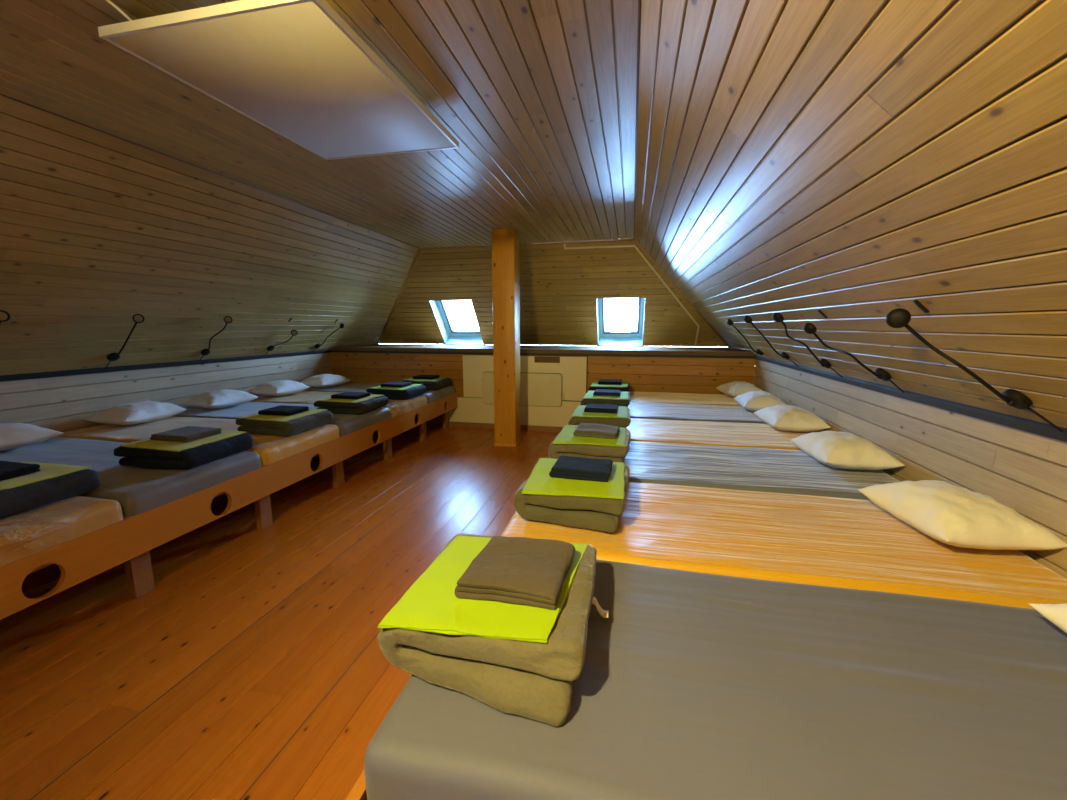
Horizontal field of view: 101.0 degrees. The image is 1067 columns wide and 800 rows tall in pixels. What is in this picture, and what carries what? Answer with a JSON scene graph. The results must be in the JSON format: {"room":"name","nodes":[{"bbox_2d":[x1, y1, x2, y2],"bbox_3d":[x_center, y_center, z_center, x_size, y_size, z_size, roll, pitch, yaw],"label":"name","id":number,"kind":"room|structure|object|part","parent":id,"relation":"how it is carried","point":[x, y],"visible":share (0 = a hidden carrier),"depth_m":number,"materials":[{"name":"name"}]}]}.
{"room":"attic dormitory","nodes":[
{"label":"attic dormitory","id":0,"kind":"room"},
{"bbox_2d":[0,353,332,431],"bbox_3d":[-3.921,0.398,3.151,0.015,1.084,7.650,2,10,12],"label":"wall","id":1,"kind":"structure","parent":0,"point":[61,403],"depth_m":4.02,"materials":[{"name":"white wood"}]},
{"bbox_2d":[0,95,418,374],"bbox_3d":[-3.043,-0.934,3.369,1.529,1.461,8.880,2,10,12],"label":"wall","id":2,"kind":"structure","parent":0,"point":[99,230],"depth_m":3.39,"materials":[{"name":"brown wood"}]},
{"bbox_2d":[0,310,10,324],"bbox_3d":[-3.591,-0.382,2.885,0.504,0.404,0.085,3,10,19],"label":"reading lamp","id":3,"kind":"object","parent":2,"relation":"attached to","point":[5,316],"visible":1,"depth_m":2.79,"materials":[{"name":"black plastic"}]},
{"bbox_2d":[105,314,144,368],"bbox_3d":[-3.449,-0.484,3.694,0.571,0.466,0.086,4,10,22],"label":"reading lamp","id":4,"kind":"object","parent":2,"relation":"attached to","point":[137,318],"visible":1,"depth_m":3.66,"materials":[{"name":"black plastic"}]},
{"bbox_2d":[0,350,330,381],"bbox_3d":[-3.910,-0.132,3.033,0.044,0.048,7.600,2,10,12],"label":"trim","id":5,"kind":"structure","parent":2,"relation":"attached to","point":[192,362],"depth_m":4.06,"materials":[{"name":"black"}]},
{"bbox_2d":[0,93,418,247],"bbox_3d":[-2.425,-1.517,2.501,0.012,0.012,7.664,2,10,12],"label":"trim","id":6,"kind":"structure","parent":2,"relation":"attached to","point":[3,95],"depth_m":2.78,"materials":[{"name":"brown"}]},
{"bbox_2d":[199,316,232,360],"bbox_3d":[-3.272,-0.619,4.493,0.577,0.468,0.107,5,11,26],"label":"reading lamp","id":7,"kind":"object","parent":2,"relation":"attached to","point":[227,319],"visible":1,"depth_m":4.42,"materials":[{"name":"black plastic"}]},
{"bbox_2d":[264,330,297,355],"bbox_3d":[-3.128,-0.703,5.420,0.431,0.324,0.134,-1,10,-8],"label":"reading lamp","id":8,"kind":"object","parent":2,"relation":"attached to","point":[293,332],"visible":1,"depth_m":5.42,"materials":[{"name":"black plastic"}]},
{"bbox_2d":[313,323,343,351],"bbox_3d":[-2.911,-0.879,6.215,0.519,0.409,0.098,1,10,8],"label":"reading lamp","id":9,"kind":"object","parent":2,"relation":"attached to","point":[318,345],"visible":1,"depth_m":6.17,"materials":[{"name":"black plastic"}]},
{"bbox_2d":[0,424,559,799],"bbox_3d":[-0.967,1.045,2.604,6.080,0.010,7.660,2,10,12],"label":"floor","id":10,"kind":"structure","parent":0,"point":[80,662],"depth_m":2.07,"materials":[{"name":"wood"}]},
{"bbox_2d":[0,393,456,619],"bbox_3d":[-2.655,0.528,4.123,2.044,0.505,5.145,2,10,12],"label":"frame","id":11,"kind":"object","parent":10,"relation":"on","point":[128,541],"visible":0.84,"depth_m":2.44,"materials":[{"name":"brown wood"}]},
{"bbox_2d":[0,495,122,566],"bbox_3d":[-3.113,0.599,2.026,2.030,0.182,0.827,2,10,12],"label":"mattress","id":12,"kind":"object","parent":11,"relation":"on","point":[24,534],"visible":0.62,"depth_m":1.97,"materials":[{"name":"fabric"}]},
{"bbox_2d":[0,462,99,517],"bbox_3d":[-2.525,0.432,2.077,0.547,0.126,0.502,2,10,13],"label":"folded blanket","id":13,"kind":"object","parent":12,"relation":"on","point":[19,499],"visible":0.62,"depth_m":2.05,"materials":[{"name":"fabric"}]},
{"bbox_2d":[0,462,91,489],"bbox_3d":[-2.533,0.373,2.073,0.455,0.014,0.473,2,10,12],"label":"sheet","id":14,"kind":"object","parent":13,"relation":"on","point":[48,470],"visible":0.71,"depth_m":2.13,"materials":[{"name":"fabric"}]},
{"bbox_2d":[0,461,40,480],"bbox_3d":[-2.593,0.347,2.083,0.290,0.037,0.246,2,10,12],"label":"folded towel","id":15,"kind":"object","parent":14,"relation":"on","point":[8,469],"visible":1,"depth_m":2.12,"materials":[{"name":"fabric"}]},
{"bbox_2d":[0,437,261,518],"bbox_3d":[-2.932,0.463,2.833,2.031,0.181,0.848,2,10,12],"label":"mattress","id":16,"kind":"object","parent":11,"relation":"on","point":[138,490],"visible":0.41,"depth_m":2.64,"materials":[{"name":"fabric"}]},
{"bbox_2d":[0,423,62,450],"bbox_3d":[-3.662,0.257,2.981,0.420,0.177,0.530,3,10,16],"label":"pillow","id":17,"kind":"object","parent":16,"relation":"on","point":[12,435],"visible":1,"depth_m":3.00,"materials":[{"name":"fabric"}]},
{"bbox_2d":[114,433,252,468],"bbox_3d":[-2.210,0.308,2.822,0.546,0.126,0.502,2,10,11],"label":"folded blanket","id":18,"kind":"object","parent":16,"relation":"on","point":[189,458],"visible":0.73,"depth_m":2.62,"materials":[{"name":"fabric"}]},
{"bbox_2d":[120,430,246,451],"bbox_3d":[-2.219,0.248,2.812,0.455,0.012,0.472,2,10,12],"label":"sheet","id":19,"kind":"object","parent":18,"relation":"on","point":[176,446],"visible":0.66,"depth_m":2.69,"materials":[{"name":"fabric"}]},
{"bbox_2d":[150,426,220,441],"bbox_3d":[-2.243,0.218,2.846,0.290,0.037,0.246,2,10,12],"label":"folded towel","id":20,"kind":"object","parent":19,"relation":"on","point":[188,433],"visible":1,"depth_m":2.78,"materials":[{"name":"fabric"}]},
{"bbox_3d":[-2.156,0.861,2.393,0.050,0.422,0.100,2,10,12],"label":"leg","id":21,"kind":"part","parent":11,"relation":"part of","materials":[{"name":"brown wood"}]},
{"bbox_2d":[56,416,339,465],"bbox_3d":[-2.750,0.326,3.647,2.029,0.182,0.835,2,10,12],"label":"mattress","id":22,"kind":"object","parent":11,"relation":"on","point":[271,449],"visible":0.44,"depth_m":3.50,"materials":[{"name":"fabric"}]},
{"bbox_2d":[85,401,185,424],"bbox_3d":[-3.467,0.107,3.857,0.421,0.181,0.531,2,10,11],"label":"pillow","id":23,"kind":"object","parent":22,"relation":"on","point":[142,411],"visible":1,"depth_m":3.72,"materials":[{"name":"fabric"}]},
{"bbox_2d":[236,410,332,436],"bbox_3d":[-2.038,0.173,3.622,0.546,0.125,0.500,3,10,15],"label":"folded blanket","id":24,"kind":"object","parent":22,"relation":"on","point":[305,423],"visible":0.8,"depth_m":3.42,"materials":[{"name":"fabric"}]},
{"bbox_2d":[238,409,326,421],"bbox_3d":[-2.045,0.113,3.614,0.455,0.013,0.473,2,10,12],"label":"sheet","id":25,"kind":"object","parent":24,"relation":"on","point":[257,416],"visible":0.53,"depth_m":3.49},
{"bbox_2d":[258,405,308,415],"bbox_3d":[-2.063,0.085,3.635,0.289,0.038,0.244,2,10,12],"label":"folded towel","id":26,"kind":"object","parent":25,"relation":"on","point":[282,410],"visible":1,"depth_m":3.57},
{"bbox_3d":[-1.975,0.725,3.202,0.050,0.422,0.100,2,10,12],"label":"leg","id":27,"kind":"part","parent":11,"relation":"part of","materials":[{"name":"brown wood"}]},
{"bbox_2d":[173,402,390,435],"bbox_3d":[-2.568,0.190,4.455,2.029,0.182,0.842,2,10,12],"label":"mattress","id":28,"kind":"object","parent":11,"relation":"on","point":[347,424],"visible":0.26,"depth_m":4.29,"materials":[{"name":"fabric"}]},
{"bbox_2d":[181,389,257,408],"bbox_3d":[-3.262,-0.015,4.590,0.420,0.180,0.530,3,10,17],"label":"pillow","id":29,"kind":"object","parent":28,"relation":"on","point":[225,398],"visible":1,"depth_m":4.44,"materials":[{"name":"fabric"}]},
{"bbox_2d":[314,396,388,414],"bbox_3d":[-1.822,0.036,4.435,0.545,0.126,0.504,2,10,11],"label":"folded blanket","id":30,"kind":"object","parent":28,"relation":"on","point":[366,406],"visible":0.7,"depth_m":4.21,"materials":[{"name":"fabric"}]},
{"bbox_2d":[316,394,382,402],"bbox_3d":[-1.832,-0.024,4.427,0.456,0.012,0.474,2,10,12],"label":"sheet","id":31,"kind":"object","parent":30,"relation":"on","point":[371,396],"visible":0.58,"depth_m":4.29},
{"bbox_2d":[331,392,369,398],"bbox_3d":[-1.835,-0.047,4.421,0.288,0.037,0.248,2,10,12],"label":"folded towel","id":32,"kind":"object","parent":31,"relation":"on","point":[345,395],"visible":1,"depth_m":4.34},
{"bbox_2d":[249,391,426,416],"bbox_3d":[-2.388,0.052,5.272,2.031,0.182,0.852,2,10,12],"label":"mattress","id":33,"kind":"object","parent":11,"relation":"on","point":[397,407],"visible":0.34,"depth_m":5.10,"materials":[{"name":"fabric"}]},
{"bbox_2d":[249,380,309,395],"bbox_3d":[-3.103,-0.151,5.394,0.421,0.181,0.533,3,10,15],"label":"pillow","id":34,"kind":"object","parent":33,"relation":"on","point":[278,387],"visible":1,"depth_m":5.23,"materials":[{"name":"fabric"}]},
{"bbox_2d":[366,385,425,399],"bbox_3d":[-1.631,-0.104,5.268,0.544,0.125,0.500,2,10,12],"label":"folded blanket","id":35,"kind":"object","parent":33,"relation":"on","point":[412,392],"visible":0.71,"depth_m":5.05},
{"bbox_2d":[369,384,421,389],"bbox_3d":[-1.635,-0.164,5.263,0.455,0.013,0.472,2,10,12],"label":"sheet","id":36,"kind":"object","parent":35,"relation":"on","point":[412,385],"visible":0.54,"depth_m":5.13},
{"bbox_2d":[380,381,411,387],"bbox_3d":[-1.638,-0.187,5.255,0.289,0.036,0.248,2,10,12],"label":"folded towel","id":37,"kind":"object","parent":36,"relation":"on","point":[388,384],"visible":1,"depth_m":5.17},
{"bbox_3d":[-1.792,0.587,4.020,0.050,0.422,0.100,2,10,12],"label":"leg","id":38,"kind":"part","parent":11,"relation":"part of","materials":[{"name":"brown wood"}]},
{"bbox_2d":[303,382,454,402],"bbox_3d":[-2.199,-0.089,6.109,2.032,0.182,0.888,2,10,12],"label":"mattress","id":39,"kind":"object","parent":11,"relation":"on","point":[431,395],"visible":0.2,"depth_m":5.93,"materials":[{"name":"fabric"}]},
{"bbox_2d":[300,374,350,387],"bbox_3d":[-2.881,-0.271,6.102,0.420,0.181,0.530,3,10,19],"label":"pillow","id":40,"kind":"object","parent":39,"relation":"on","point":[323,380],"visible":0.94,"depth_m":5.94,"materials":[{"name":"fabric"}]},
{"bbox_2d":[401,378,451,389],"bbox_3d":[-1.458,-0.234,6.034,0.550,0.126,0.501,2,10,12],"label":"folded blanket","id":41,"kind":"object","parent":39,"relation":"on","point":[430,385],"visible":0.64,"depth_m":5.80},
{"bbox_2d":[405,377,448,380],"bbox_3d":[-1.466,-0.292,6.021,0.456,0.012,0.474,2,10,12],"label":"sheet","id":42,"kind":"object","parent":41,"relation":"on","point":[439,378],"visible":0.59,"depth_m":5.90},
{"bbox_2d":[413,375,438,379],"bbox_3d":[-1.469,-0.315,6.019,0.290,0.036,0.248,2,10,12],"label":"folded towel","id":43,"kind":"object","parent":42,"relation":"on","point":[431,377],"visible":1,"depth_m":5.93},
{"bbox_3d":[-1.609,0.450,4.839,0.050,0.422,0.100,2,10,12],"label":"leg","id":44,"kind":"part","parent":11,"relation":"part of","materials":[{"name":"brown wood"}]},
{"bbox_3d":[-1.426,0.312,5.657,0.050,0.422,0.100,2,10,12],"label":"leg","id":45,"kind":"part","parent":11,"relation":"part of","materials":[{"name":"brown wood"}]},
{"bbox_3d":[-1.273,0.197,6.341,0.050,0.422,0.100,2,10,12],"label":"leg","id":46,"kind":"part","parent":11,"relation":"part of","materials":[{"name":"brown wood"}]},
{"bbox_2d":[29,436,491,799],"bbox_3d":[-1.283,1.032,2.657,0.005,0.005,7.630,2,10,12],"label":"trim","id":47,"kind":"structure","parent":10,"relation":"on","point":[491,436],"depth_m":1.87,"materials":[{"name":"brown"}]},
{"bbox_2d":[345,770,366,799],"bbox_3d":[1.174,0.678,3.230,2.042,0.505,5.263,2,10,12],"label":"platform","id":48,"kind":"object","parent":10,"relation":"on","point":[358,792],"visible":0.02,"depth_m":0.92,"materials":[{"name":"brown wood"}]},
{"bbox_2d":[629,391,740,405],"bbox_3d":[1.650,0.051,5.284,2.012,0.180,0.866,2,10,12],"label":"mattress","id":49,"kind":"object","parent":48,"relation":"on","point":[647,397],"visible":0.25,"depth_m":5.17,"materials":[{"name":"fabric"}]},
{"bbox_2d":[588,383,629,391],"bbox_3d":[0.926,-0.130,5.374,0.489,0.142,0.478,2,10,11],"label":"folded blanket","id":50,"kind":"object","parent":49,"relation":"on","point":[623,389],"visible":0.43,"depth_m":5.14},
{"bbox_2d":[590,381,627,386],"bbox_3d":[0.931,-0.196,5.360,0.435,0.016,0.489,2,10,12],"label":"sheet","id":51,"kind":"object","parent":50,"relation":"on","point":[595,383],"visible":0.62,"depth_m":5.19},
{"bbox_2d":[598,379,621,384],"bbox_3d":[0.937,-0.222,5.362,0.288,0.037,0.228,2,10,12],"label":"folded towel","id":52,"kind":"object","parent":51,"relation":"on","point":[601,381],"visible":1,"depth_m":5.27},
{"bbox_2d":[717,381,762,397],"bbox_3d":[2.445,-0.123,5.197,0.402,0.190,0.512,1,10,4],"label":"pillow","id":53,"kind":"object","parent":49,"relation":"on","point":[735,388],"visible":0.69,"depth_m":5.05,"materials":[{"name":"fabric"}]},
{"bbox_2d":[628,402,766,423],"bbox_3d":[1.463,0.190,4.446,2.013,0.185,0.870,2,10,12],"label":"mattress","id":54,"kind":"object","parent":48,"relation":"on","point":[639,410],"visible":0.27,"depth_m":4.30,"materials":[{"name":"fabric"}]},
{"bbox_2d":[581,392,629,406],"bbox_3d":[0.749,0.012,4.529,0.486,0.142,0.499,2,10,12],"label":"folded blanket","id":55,"kind":"object","parent":54,"relation":"on","point":[583,401],"visible":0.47,"depth_m":4.29,"materials":[{"name":"fabric"}]},
{"bbox_2d":[583,391,627,399],"bbox_3d":[0.749,-0.052,4.512,0.433,0.018,0.487,2,10,12],"label":"sheet","id":56,"kind":"object","parent":55,"relation":"on","point":[589,395],"visible":0.69,"depth_m":4.37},
{"bbox_2d":[593,389,620,395],"bbox_3d":[0.756,-0.077,4.510,0.270,0.035,0.227,2,10,12],"label":"folded towel","id":57,"kind":"object","parent":56,"relation":"on","point":[603,392],"visible":1,"depth_m":4.42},
{"bbox_2d":[734,391,786,411],"bbox_3d":[2.267,0.011,4.396,0.402,0.193,0.510,2,10,13],"label":"pillow","id":58,"kind":"object","parent":54,"relation":"on","point":[754,401],"visible":0.76,"depth_m":4.23,"materials":[{"name":"fabric"}]},
{"bbox_2d":[364,560,1066,799],"bbox_3d":[0.712,0.752,1.095,2.012,0.188,0.871,2,10,12],"label":"mattress","id":59,"kind":"object","parent":48,"relation":"on","point":[692,685],"visible":0.74,"depth_m":0.97,"materials":[{"name":"fabric"}]},
{"bbox_2d":[377,533,608,726],"bbox_3d":[-0.076,0.568,1.224,0.560,0.143,0.578,2,10,11],"label":"folded blanket","id":60,"kind":"object","parent":59,"relation":"on","point":[531,680],"visible":0.49,"depth_m":1.00,"materials":[{"name":"beige fabric"}]},
{"bbox_2d":[377,536,587,642],"bbox_3d":[-0.099,0.501,1.232,0.453,0.019,0.516,2,10,12],"label":"sheet","id":61,"kind":"object","parent":60,"relation":"on","point":[431,604],"visible":0.55,"depth_m":1.09,"materials":[{"name":"fabric"}]},
{"bbox_2d":[454,536,574,609],"bbox_3d":[-0.039,0.468,1.230,0.276,0.048,0.284,2,10,14],"label":"folded towel","id":62,"kind":"object","parent":61,"relation":"on","point":[517,570],"visible":1,"depth_m":1.17,"materials":[{"name":"fabric"}]},
{"bbox_2d":[1029,603,1066,632],"bbox_3d":[1.523,0.593,0.935,0.401,0.194,0.511,2,10,9],"label":"pillow","id":63,"kind":"object","parent":59,"relation":"on","point":[1056,614],"visible":1,"depth_m":1.16,"materials":[{"name":"fabric"}]},
{"bbox_2d":[627,418,812,449],"bbox_3d":[1.275,0.332,3.609,2.011,0.182,0.868,2,10,12],"label":"mattress","id":64,"kind":"object","parent":48,"relation":"on","point":[748,435],"visible":0.3,"depth_m":3.47,"materials":[{"name":"fabric"}]},
{"bbox_2d":[568,407,630,428],"bbox_3d":[0.554,0.161,3.647,0.486,0.142,0.540,2,10,11],"label":"folded blanket","id":65,"kind":"object","parent":64,"relation":"on","point":[621,422],"visible":0.45,"depth_m":3.41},
{"bbox_2d":[571,405,626,417],"bbox_3d":[0.558,0.093,3.644,0.434,0.015,0.489,2,10,12],"label":"sheet","id":66,"kind":"object","parent":65,"relation":"on","point":[622,410],"visible":0.63,"depth_m":3.52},
{"bbox_2d":[584,403,617,412],"bbox_3d":[0.564,0.068,3.643,0.269,0.037,0.228,2,10,12],"label":"folded towel","id":67,"kind":"object","parent":66,"relation":"on","point":[597,408],"visible":1,"depth_m":3.56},
{"bbox_2d":[754,405,830,431],"bbox_3d":[2.096,0.144,3.603,0.403,0.193,0.511,2,10,9],"label":"pillow","id":68,"kind":"object","parent":64,"relation":"on","point":[781,417],"visible":1,"depth_m":3.42,"materials":[{"name":"fabric"}]},
{"bbox_2d":[549,441,899,499],"bbox_3d":[1.089,0.471,2.771,2.012,0.186,0.870,2,10,12],"label":"mattress","id":69,"kind":"object","parent":48,"relation":"on","point":[797,472],"visible":0.41,"depth_m":2.56,"materials":[{"name":"fabric"}]},
{"bbox_2d":[548,427,630,462],"bbox_3d":[0.380,0.291,2.871,0.489,0.142,0.526,2,10,13],"label":"folded blanket","id":70,"kind":"object","parent":69,"relation":"on","point":[614,453],"visible":0.46,"depth_m":2.64,"materials":[{"name":"fabric"}]},
{"bbox_2d":[553,425,625,446],"bbox_3d":[0.378,0.227,2.855,0.435,0.016,0.488,2,10,12],"label":"sheet","id":71,"kind":"object","parent":70,"relation":"on","point":[566,436],"visible":0.64,"depth_m":2.73,"materials":[{"name":"fabric"}]},
{"bbox_2d":[573,423,619,438],"bbox_3d":[0.413,0.195,2.860,0.278,0.046,0.237,3,10,18],"label":"folded towel","id":72,"kind":"object","parent":71,"relation":"on","point":[583,429],"visible":1,"depth_m":2.79,"materials":[{"name":"fabric"}]},
{"bbox_2d":[790,431,905,469],"bbox_3d":[1.887,0.299,2.691,0.402,0.190,0.514,2,10,9],"label":"pillow","id":73,"kind":"object","parent":69,"relation":"on","point":[842,450],"visible":1,"depth_m":2.52,"materials":[{"name":"fabric"}]},
{"bbox_2d":[501,482,1066,608],"bbox_3d":[0.902,0.614,1.933,2.011,0.183,0.869,2,10,12],"label":"mattress","id":74,"kind":"object","parent":48,"relation":"on","point":[848,543],"visible":0.41,"depth_m":1.71,"materials":[{"name":"fabric"}]},
{"bbox_2d":[514,465,628,532],"bbox_3d":[0.197,0.426,2.074,0.487,0.141,0.547,2,10,14],"label":"folded blanket","id":75,"kind":"object","parent":74,"relation":"on","point":[593,513],"visible":0.48,"depth_m":1.84,"materials":[{"name":"fabric"}]},
{"bbox_2d":[521,458,624,498],"bbox_3d":[0.207,0.358,2.073,0.465,0.016,0.508,2,10,12],"label":"sheet","id":76,"kind":"object","parent":75,"relation":"on","point":[539,482],"visible":0.59,"depth_m":1.94,"materials":[{"name":"fabric"}]},
{"bbox_2d":[549,456,612,481],"bbox_3d":[0.231,0.323,2.094,0.278,0.048,0.216,3,10,16],"label":"folded towel","id":77,"kind":"object","parent":76,"relation":"on","point":[569,467],"visible":1,"depth_m":2.02,"materials":[{"name":"fabric"}]},
{"bbox_2d":[858,480,1066,549],"bbox_3d":[1.695,0.448,1.794,0.400,0.194,0.510,1,10,5],"label":"pillow","id":78,"kind":"object","parent":74,"relation":"on","point":[950,514],"visible":1,"depth_m":1.64,"materials":[{"name":"fabric"}]},
{"bbox_2d":[239,431,544,799],"bbox_3d":[-0.658,1.055,2.521,0.005,0.005,7.630,2,10,12],"label":"trim","id":79,"kind":"structure","parent":10,"relation":"on","point":[544,431],"depth_m":1.72,"materials":[{"name":"brown"}]},
{"bbox_2d":[491,229,520,446],"bbox_3d":[-0.322,-0.703,5.307,0.286,2.540,0.266,2,10,12],"label":"timber post","id":80,"kind":"object","parent":10,"relation":"on","point":[505,242],"visible":1,"depth_m":5.20,"materials":[{"name":"wood"}]},
{"bbox_2d":[0,0,637,247],"bbox_3d":[-0.986,-1.474,2.201,2.940,0.015,7.694,2,10,12],"label":"ceiling","id":81,"kind":"structure","parent":0,"point":[537,98],"depth_m":2.24,"materials":[{"name":"brown wood"}]},
{"bbox_2d":[98,0,458,159],"bbox_3d":[-1.062,-1.315,1.567,0.855,0.090,2.083,2,10,12],"label":"panel","id":82,"kind":"object","parent":81,"relation":"attached to","point":[296,69],"visible":1,"depth_m":1.75,"materials":[{"name":"white"}]},
{"bbox_2d":[331,241,754,424],"bbox_3d":[-0.044,-0.920,6.628,6.188,2.568,1.185,2,10,12],"label":"wall","id":83,"kind":"structure","parent":0,"point":[560,288],"depth_m":6.36,"materials":[{"name":"brown wood"}]},
{"bbox_2d":[376,249,420,343],"bbox_3d":[-2.191,-1.567,7.011,0.041,1.424,1.880,-8,12,-39],"label":"trim","id":84,"kind":"structure","parent":83,"relation":"attached to","point":[419,250],"depth_m":6.83,"materials":[{"name":"brown wood"}]},
{"bbox_2d":[429,301,483,344],"bbox_3d":[-1.209,-1.367,7.251,0.750,0.938,0.846,2,10,12],"label":"window","id":85,"kind":"structure","parent":83,"relation":"in","point":[451,336],"depth_m":7.51,"materials":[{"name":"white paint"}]},
{"bbox_3d":[-1.196,-1.426,7.302,0.690,0.729,0.608,2,10,12],"label":"frame","id":86,"kind":"part","parent":85,"relation":"part of","materials":[{"name":"teal paint"}]},
{"bbox_3d":[-1.195,-1.427,7.306,0.584,0.647,0.533,2,10,12],"label":"sash","id":87,"kind":"part","parent":85,"relation":"part of","materials":[{"name":"grey"}]},
{"bbox_2d":[448,421,562,431],"bbox_3d":[-0.209,0.386,6.261,2.200,0.075,0.053,2,10,12],"label":"baseboard","id":88,"kind":"structure","parent":83,"relation":"attached to","point":[450,423],"depth_m":6.32,"materials":[{"name":"brown wood"}]},
{"bbox_2d":[448,397,580,426],"bbox_3d":[-0.188,0.170,6.228,2.200,0.362,0.038,2,10,12],"label":"board","id":89,"kind":"object","parent":83,"relation":"attached to","point":[469,409],"visible":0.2,"depth_m":6.21,"materials":[{"name":"wood"}]},
{"bbox_2d":[463,355,586,400],"bbox_3d":[-0.146,-0.313,6.141,1.764,0.603,0.030,2,10,12],"label":"board","id":90,"kind":"object","parent":83,"relation":"attached to","point":[572,370],"visible":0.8,"depth_m":6.05,"materials":[{"name":"wood"}]},
{"bbox_2d":[483,372,563,406],"bbox_3d":[-0.151,-0.150,6.140,1.170,0.468,0.028,2,10,12],"label":"board","id":91,"kind":"object","parent":90,"relation":"attached to","point":[536,389],"visible":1,"depth_m":6.08,"materials":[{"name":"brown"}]},
{"bbox_2d":[419,239,633,249],"bbox_3d":[-0.165,-2.078,5.872,2.940,0.031,0.031,2,10,12],"label":"trim","id":92,"kind":"structure","parent":83,"relation":"attached to","point":[619,240],"depth_m":5.80,"materials":[{"name":"brown wood"}]},
{"bbox_2d":[331,344,753,355],"bbox_3d":[-0.037,-0.779,6.681,6.188,0.054,1.304,2,10,12],"label":"wall ledge","id":93,"kind":"object","parent":83,"relation":"attached to","point":[642,350],"visible":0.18,"depth_m":6.24,"materials":[{"name":"wood"}]},
{"bbox_2d":[331,350,753,357],"bbox_3d":[-0.174,-0.638,6.076,5.988,0.028,0.046,2,10,12],"label":"trim","id":94,"kind":"structure","parent":83,"relation":"attached to","point":[489,353],"depth_m":5.92,"materials":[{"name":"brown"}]},
{"bbox_2d":[534,356,559,362],"bbox_3d":[0.187,-0.552,6.013,0.352,0.083,0.020,2,10,12],"label":"air vent","id":95,"kind":"object","parent":83,"relation":"attached to","point":[537,359],"depth_m":6.01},
{"bbox_2d":[562,356,587,401],"bbox_3d":[0.515,-0.286,5.992,0.440,0.630,0.026,2,10,12],"label":"trim","id":96,"kind":"structure","parent":83,"relation":"attached to","point":[587,356],"depth_m":5.93,"materials":[{"name":"brown"}]},
{"bbox_2d":[596,298,644,345],"bbox_3d":[1.329,-1.274,6.699,0.742,0.938,0.846,2,10,12],"label":"window","id":97,"kind":"structure","parent":83,"relation":"in","point":[605,337],"depth_m":6.96,"materials":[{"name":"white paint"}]},
{"bbox_3d":[1.385,-1.084,6.988,0.320,0.048,0.054,2,10,12],"label":"handle","id":98,"kind":"part","parent":97,"relation":"part of","materials":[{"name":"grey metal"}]},
{"bbox_3d":[1.343,-1.333,6.753,0.576,0.647,0.533,2,10,12],"label":"sash","id":99,"kind":"part","parent":97,"relation":"part of","materials":[{"name":"grey"}]},
{"bbox_2d":[564,244,699,346],"bbox_3d":[1.491,-1.396,6.020,2.189,1.394,0.482,-3,10,-18],"label":"duct","id":100,"kind":"object","parent":83,"relation":"attached to","point":[614,246],"visible":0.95,"depth_m":5.79,"materials":[{"name":"beige"}]},
{"bbox_2d":[633,240,729,346],"bbox_3d":[2.109,-1.409,6.076,1.882,1.426,0.044,-5,11,-25],"label":"trim","id":101,"kind":"structure","parent":83,"relation":"attached to","point":[634,241],"depth_m":5.98,"materials":[{"name":"brown wood"}]},
{"bbox_2d":[634,0,1066,427],"bbox_3d":[1.328,-0.774,2.419,1.529,1.462,8.882,2,10,12],"label":"wall","id":102,"kind":"structure","parent":0,"point":[855,162],"depth_m":1.36,"materials":[{"name":"brown wood"}]},
{"bbox_2d":[634,0,640,233],"bbox_3d":[0.447,-1.412,1.876,0.012,0.012,7.664,2,10,12],"label":"trim","id":103,"kind":"structure","parent":102,"relation":"attached to","point":[639,1],"depth_m":2.02,"materials":[{"name":"brown"}]},
{"bbox_2d":[727,319,763,354],"bbox_3d":[2.261,-0.659,4.679,0.722,0.395,0.082,-7,12,-36],"label":"reading lamp","id":104,"kind":"object","parent":102,"relation":"attached to","point":[729,321],"visible":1,"depth_m":4.61,"materials":[{"name":"black plastic"}]},
{"bbox_2d":[744,315,798,366],"bbox_3d":[2.067,-0.510,3.871,0.655,0.458,0.145,-4,10,-21],"label":"reading lamp","id":105,"kind":"object","parent":102,"relation":"attached to","point":[747,319],"visible":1,"depth_m":3.87,"materials":[{"name":"black plastic"}]},
{"bbox_2d":[772,312,842,377],"bbox_3d":[1.884,-0.382,3.107,0.625,0.460,0.207,-3,10,-16],"label":"reading lamp","id":106,"kind":"object","parent":102,"relation":"attached to","point":[777,317],"visible":1,"depth_m":3.06,"materials":[{"name":"black plastic"}]},
{"bbox_2d":[818,309,827,317],"bbox_3d":[1.625,-0.484,2.471,0.050,0.049,0.014,2,10,12],"label":"clip","id":107,"kind":"object","parent":102,"relation":"attached to","point":[819,310],"visible":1,"depth_m":2.47,"materials":[{"name":"black plastic"}]},
{"bbox_2d":[803,322,903,392],"bbox_3d":[1.827,-0.247,2.518,0.498,0.389,0.187,9,13,42],"label":"reading lamp","id":108,"kind":"object","parent":102,"relation":"attached to","point":[809,328],"visible":1,"depth_m":2.46,"materials":[{"name":"black plastic"}]},
{"bbox_2d":[754,355,1066,441],"bbox_3d":[1.918,0.082,1.766,0.044,0.048,7.600,2,10,12],"label":"trim","id":109,"kind":"structure","parent":102,"relation":"attached to","point":[1031,426],"depth_m":2.08,"materials":[{"name":"grey"}]},
{"bbox_2d":[913,299,929,312],"bbox_3d":[1.430,-0.346,1.621,0.050,0.049,0.014,2,10,12],"label":"clip","id":110,"kind":"object","parent":102,"relation":"attached to","point":[924,309],"visible":1,"depth_m":1.62,"materials":[{"name":"black plastic"}]},
{"bbox_2d":[886,308,1062,431],"bbox_3d":[1.608,-0.120,1.628,0.550,0.435,0.090,3,10,19],"label":"reading lamp","id":111,"kind":"object","parent":102,"relation":"attached to","point":[899,317],"visible":1,"depth_m":1.60,"materials":[{"name":"black plastic"}]},
{"bbox_2d":[753,359,1066,578],"bbox_3d":[1.939,0.613,1.876,0.015,1.084,7.650,2,10,12],"label":"wall","id":112,"kind":"structure","parent":0,"point":[1025,472],"depth_m":2.11,"materials":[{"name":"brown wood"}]}
]}

